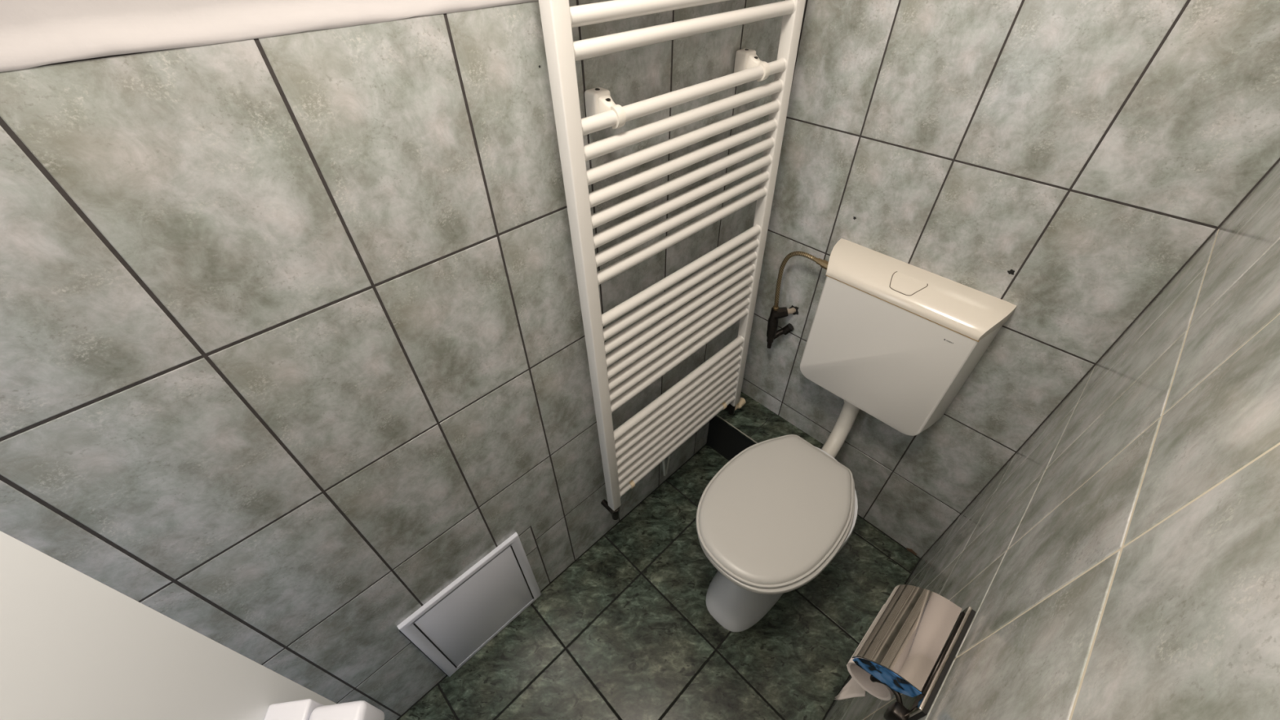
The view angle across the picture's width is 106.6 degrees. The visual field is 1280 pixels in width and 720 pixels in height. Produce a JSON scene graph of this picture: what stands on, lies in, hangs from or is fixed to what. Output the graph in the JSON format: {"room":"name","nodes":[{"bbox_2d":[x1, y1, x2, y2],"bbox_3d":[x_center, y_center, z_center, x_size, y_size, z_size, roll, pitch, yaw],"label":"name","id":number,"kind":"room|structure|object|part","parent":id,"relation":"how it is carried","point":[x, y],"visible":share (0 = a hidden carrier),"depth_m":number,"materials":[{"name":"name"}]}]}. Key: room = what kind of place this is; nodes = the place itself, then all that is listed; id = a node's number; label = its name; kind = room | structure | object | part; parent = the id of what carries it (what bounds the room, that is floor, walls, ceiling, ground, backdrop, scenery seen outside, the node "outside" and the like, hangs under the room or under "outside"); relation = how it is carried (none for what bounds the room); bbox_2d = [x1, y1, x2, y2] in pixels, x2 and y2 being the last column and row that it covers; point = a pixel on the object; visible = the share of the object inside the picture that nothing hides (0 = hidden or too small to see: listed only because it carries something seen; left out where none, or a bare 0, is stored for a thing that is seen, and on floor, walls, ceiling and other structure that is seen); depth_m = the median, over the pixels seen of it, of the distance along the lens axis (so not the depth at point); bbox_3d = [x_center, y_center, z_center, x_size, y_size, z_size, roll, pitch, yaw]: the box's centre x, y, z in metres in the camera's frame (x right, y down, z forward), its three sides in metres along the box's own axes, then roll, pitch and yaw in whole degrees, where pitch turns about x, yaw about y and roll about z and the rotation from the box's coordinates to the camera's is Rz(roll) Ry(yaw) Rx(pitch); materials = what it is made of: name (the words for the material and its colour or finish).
{"room":"bathroom","nodes":[
{"label":"bathroom","id":0,"kind":"room"},
{"bbox_2d":[0,0,806,719],"bbox_3d":[-0.309,-0.222,0.747,1.750,2.450,0.122,-34,53,-30],"label":"wall","id":1,"kind":"structure","parent":0,"point":[292,343],"depth_m":0.63,"materials":[{"name":"tile"}]},
{"bbox_2d":[396,532,541,676],"bbox_3d":[-0.429,0.671,1.293,0.318,0.400,0.011,-34,53,-30],"label":"access panel","id":2,"kind":"object","parent":1,"relation":"attached to","point":[451,628],"visible":1,"depth_m":1.26,"materials":[{"name":"white plastic"}]},
{"bbox_2d":[662,454,670,475],"bbox_3d":[0.087,0.332,1.657,0.050,0.217,0.026,-34,53,-30],"label":"hose","id":3,"kind":"object","parent":1,"relation":"attached to","point":[664,471],"visible":0.52,"depth_m":1.69,"materials":[{"name":"grey"}]},
{"bbox_2d":[538,0,805,519],"bbox_3d":[0.113,-0.209,1.117,0.638,1.418,0.100,-34,53,-30],"label":"towel radiator","id":4,"kind":"object","parent":1,"relation":"attached to","point":[629,452],"visible":1,"depth_m":0.96,"materials":[{"name":"white metal"}]},
{"bbox_3d":[-0.093,-0.076,0.933,0.029,1.353,0.028,-34,51,-30],"label":"rail","id":5,"kind":"part","parent":4,"relation":"part of","materials":[{"name":"white metal"}]},
{"bbox_3d":[0.309,-0.350,1.215,0.032,1.353,0.028,-34,51,-30],"label":"rail","id":6,"kind":"part","parent":4,"relation":"part of","materials":[{"name":"white metal"}]},
{"bbox_2d":[396,444,920,719],"bbox_3d":[0.032,0.928,1.396,1.970,0.120,1.040,-34,53,-30],"label":"floor","id":7,"kind":"structure","parent":0,"point":[627,631],"depth_m":1.42,"materials":[{"name":"green tile"}]},
{"bbox_2d":[696,434,857,631],"bbox_3d":[0.375,0.524,1.407,0.506,0.444,0.352,-34,53,-30],"label":"toilet","id":8,"kind":"object","parent":7,"relation":"on","point":[776,514],"visible":1,"depth_m":1.24,"materials":[{"name":"white ceramic"}]},
{"bbox_3d":[0.363,0.396,1.265,0.471,0.018,0.342,-34,53,-30],"label":"seat","id":9,"kind":"part","parent":8,"relation":"part of","materials":[{"name":"grey plastic"}]},
{"bbox_2d":[741,0,1279,558],"bbox_3d":[0.685,-0.104,1.308,0.121,1.490,1.040,-34,53,-30],"label":"wall","id":10,"kind":"structure","parent":0,"point":[1062,162],"depth_m":0.94,"materials":[{"name":"tile"}]},
{"bbox_2d":[706,391,823,461],"bbox_3d":[0.445,0.318,1.782,0.158,0.224,0.380,-34,53,-30],"label":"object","id":11,"kind":"structure","parent":10,"relation":"attached to","point":[750,424],"depth_m":1.74,"materials":[{"name":"green tile"}]},
{"bbox_2d":[766,305,798,348],"bbox_3d":[0.438,-0.103,1.484,0.086,0.151,0.041,-5,44,-4],"label":"angle valve","id":12,"kind":"object","parent":10,"relation":"attached to","point":[772,333],"visible":0.99,"depth_m":1.46,"materials":[{"name":"black metal"}]},
{"bbox_3d":[0.412,-0.064,1.513,0.027,0.055,0.028,-34,53,-30],"label":"stem","id":13,"kind":"part","parent":12,"relation":"part of","materials":[{"name":"metal"}]},
{"bbox_3d":[0.445,-0.089,1.495,0.066,0.059,0.029,3,44,4],"label":"handle","id":14,"kind":"part","parent":12,"relation":"part of","materials":[{"name":"metal"}]},
{"bbox_2d":[773,251,828,310],"bbox_3d":[0.445,-0.201,1.341,0.021,0.227,0.138,-33,52,-29],"label":"supply hose","id":15,"kind":"object","parent":12,"relation":"attached to","point":[823,263],"visible":1,"depth_m":1.31,"materials":[{"name":"metal"}]},
{"bbox_2d":[800,238,1016,435],"bbox_3d":[0.623,-0.040,1.233,0.108,0.408,0.405,-34,53,-30],"label":"toilet cistern","id":16,"kind":"object","parent":10,"relation":"attached to","point":[895,340],"visible":1,"depth_m":1.15,"materials":[{"name":"white plastic"}]},
{"bbox_2d":[821,400,859,457],"bbox_3d":[0.598,0.201,1.420,0.056,0.229,0.143,28,51,27],"label":"pipe","id":17,"kind":"object","parent":16,"relation":"attached to","point":[849,412],"visible":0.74,"depth_m":1.44,"materials":[{"name":"white plastic"}]},
{"bbox_3d":[0.621,-0.171,1.109,0.108,0.047,0.405,-34,53,-30],"label":"tank lid","id":18,"kind":"part","parent":16,"relation":"part of","materials":[{"name":"beige plastic"}]},
{"bbox_2d":[824,160,1279,719],"bbox_3d":[0.339,0.574,0.597,1.750,1.488,0.120,-34,53,-30],"label":"wall","id":19,"kind":"structure","parent":0,"point":[1123,563],"depth_m":0.42,"materials":[{"name":"tile"}]},
{"bbox_2d":[851,584,976,719],"bbox_3d":[0.358,0.381,0.640,0.167,0.085,0.085,-34,53,-30],"label":"toilet paper holder","id":20,"kind":"object","parent":19,"relation":"attached to","point":[917,633],"visible":1,"depth_m":0.61,"materials":[{"name":"silver metal"}]},
{"bbox_2d":[834,604,902,700],"bbox_3d":[0.354,0.459,0.726,0.112,0.181,0.061,-34,53,-30],"label":"toilet paper roll","id":21,"kind":"object","parent":20,"relation":"hanging from","point":[860,682],"visible":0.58,"depth_m":0.68,"materials":[{"name":"white paper"}]},
{"bbox_3d":[0.344,0.405,0.650,0.046,0.037,0.152,18,47,19],"label":"arm","id":22,"kind":"part","parent":20,"relation":"part of","materials":[{"name":"metal"}]},
{"bbox_3d":[0.385,0.385,0.613,0.161,0.047,0.004,-34,53,-30],"label":"plate","id":23,"kind":"part","parent":20,"relation":"part of","materials":[{"name":"silver metal"}]},
{"bbox_3d":[-0.649,0.451,0.042,0.100,2.450,1.040,-34,53,-30],"label":"wall","id":24,"kind":"structure","parent":0,"visible":0},
{"bbox_2d":[0,530,384,719],"bbox_3d":[-0.336,0.532,0.274,0.142,1.992,0.642,-5,44,-5],"label":"door","id":25,"kind":"structure","parent":24,"relation":"in","point":[73,646],"depth_m":0.36,"materials":[{"name":"white paint"}]},
{"bbox_3d":[-0.379,0.414,0.527,0.045,0.070,0.050,-5,44,-5],"label":"handle","id":26,"kind":"part","parent":25,"relation":"part of","materials":[{"name":"white plastic"}]}
]}

